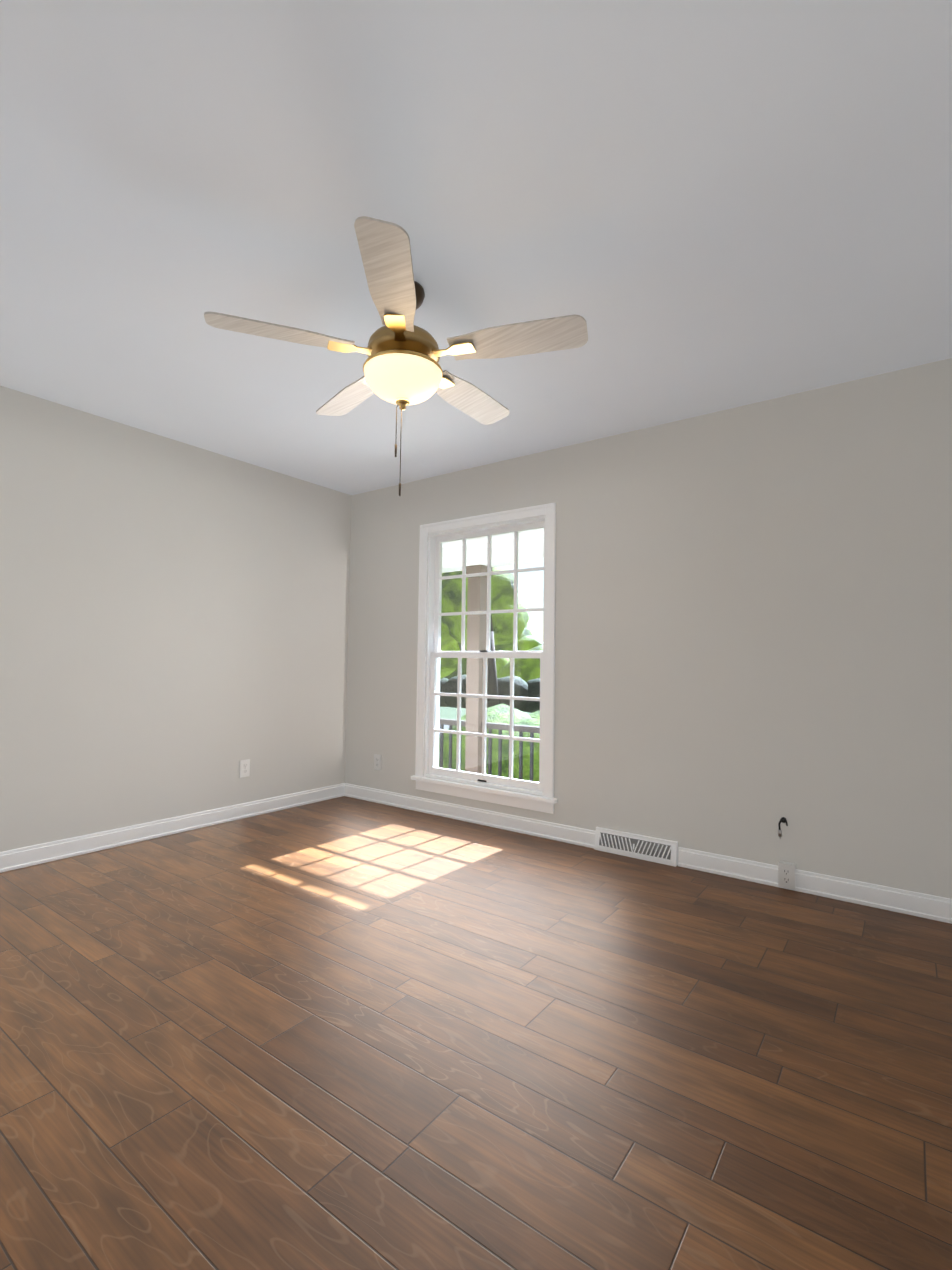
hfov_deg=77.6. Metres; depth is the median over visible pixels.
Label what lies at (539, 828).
baseboard
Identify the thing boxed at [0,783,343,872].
baseboard
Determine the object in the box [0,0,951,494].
ceiling
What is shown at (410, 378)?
shade
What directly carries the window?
in the wall at (753, 624)
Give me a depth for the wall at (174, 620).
3.57 m
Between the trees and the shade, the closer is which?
the shade
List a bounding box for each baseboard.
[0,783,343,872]
[344,783,594,847]
[678,847,951,923]
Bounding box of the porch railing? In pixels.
[440,718,539,780]
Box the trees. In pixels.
[440,566,542,712]
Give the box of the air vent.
[594,827,677,866]
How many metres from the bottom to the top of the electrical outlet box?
0.116 m
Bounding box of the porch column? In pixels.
[465,564,491,773]
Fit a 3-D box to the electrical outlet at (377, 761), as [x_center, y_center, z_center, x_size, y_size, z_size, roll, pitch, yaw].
[-0.757,0.977,4.547,0.072,0.116,0.008,-1,-3,36]
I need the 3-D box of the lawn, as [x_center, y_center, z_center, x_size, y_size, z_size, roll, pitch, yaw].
[22.216,5.157,62.009,150.000,0.300,119.849,-1,-3,36]
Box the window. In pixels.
[411,503,556,813]
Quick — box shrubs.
[439,704,539,781]
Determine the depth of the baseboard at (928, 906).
2.76 m
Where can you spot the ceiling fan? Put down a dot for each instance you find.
(397, 292)
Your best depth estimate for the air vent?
3.30 m
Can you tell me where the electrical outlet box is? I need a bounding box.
[778,860,795,889]
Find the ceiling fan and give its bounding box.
[204,216,587,495]
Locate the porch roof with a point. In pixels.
(537, 538)
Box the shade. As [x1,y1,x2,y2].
[364,353,441,404]
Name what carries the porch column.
on the porch floor
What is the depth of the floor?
1.60 m
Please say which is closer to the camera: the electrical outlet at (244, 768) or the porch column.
the electrical outlet at (244, 768)
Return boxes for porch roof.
[442,528,543,572]
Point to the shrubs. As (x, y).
(517, 717)
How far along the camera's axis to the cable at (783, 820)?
2.87 m
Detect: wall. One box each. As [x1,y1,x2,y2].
[0,386,351,851]
[345,358,951,898]
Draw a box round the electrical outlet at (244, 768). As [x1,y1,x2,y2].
[239,759,249,777]
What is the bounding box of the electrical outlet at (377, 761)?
[374,754,380,769]
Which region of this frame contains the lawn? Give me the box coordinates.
[440,707,530,719]
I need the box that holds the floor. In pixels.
[0,796,951,1269]
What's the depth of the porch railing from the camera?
4.85 m
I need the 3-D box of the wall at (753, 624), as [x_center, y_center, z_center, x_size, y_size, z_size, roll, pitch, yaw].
[1.107,0.027,3.341,5.205,2.440,0.150,-1,-3,36]

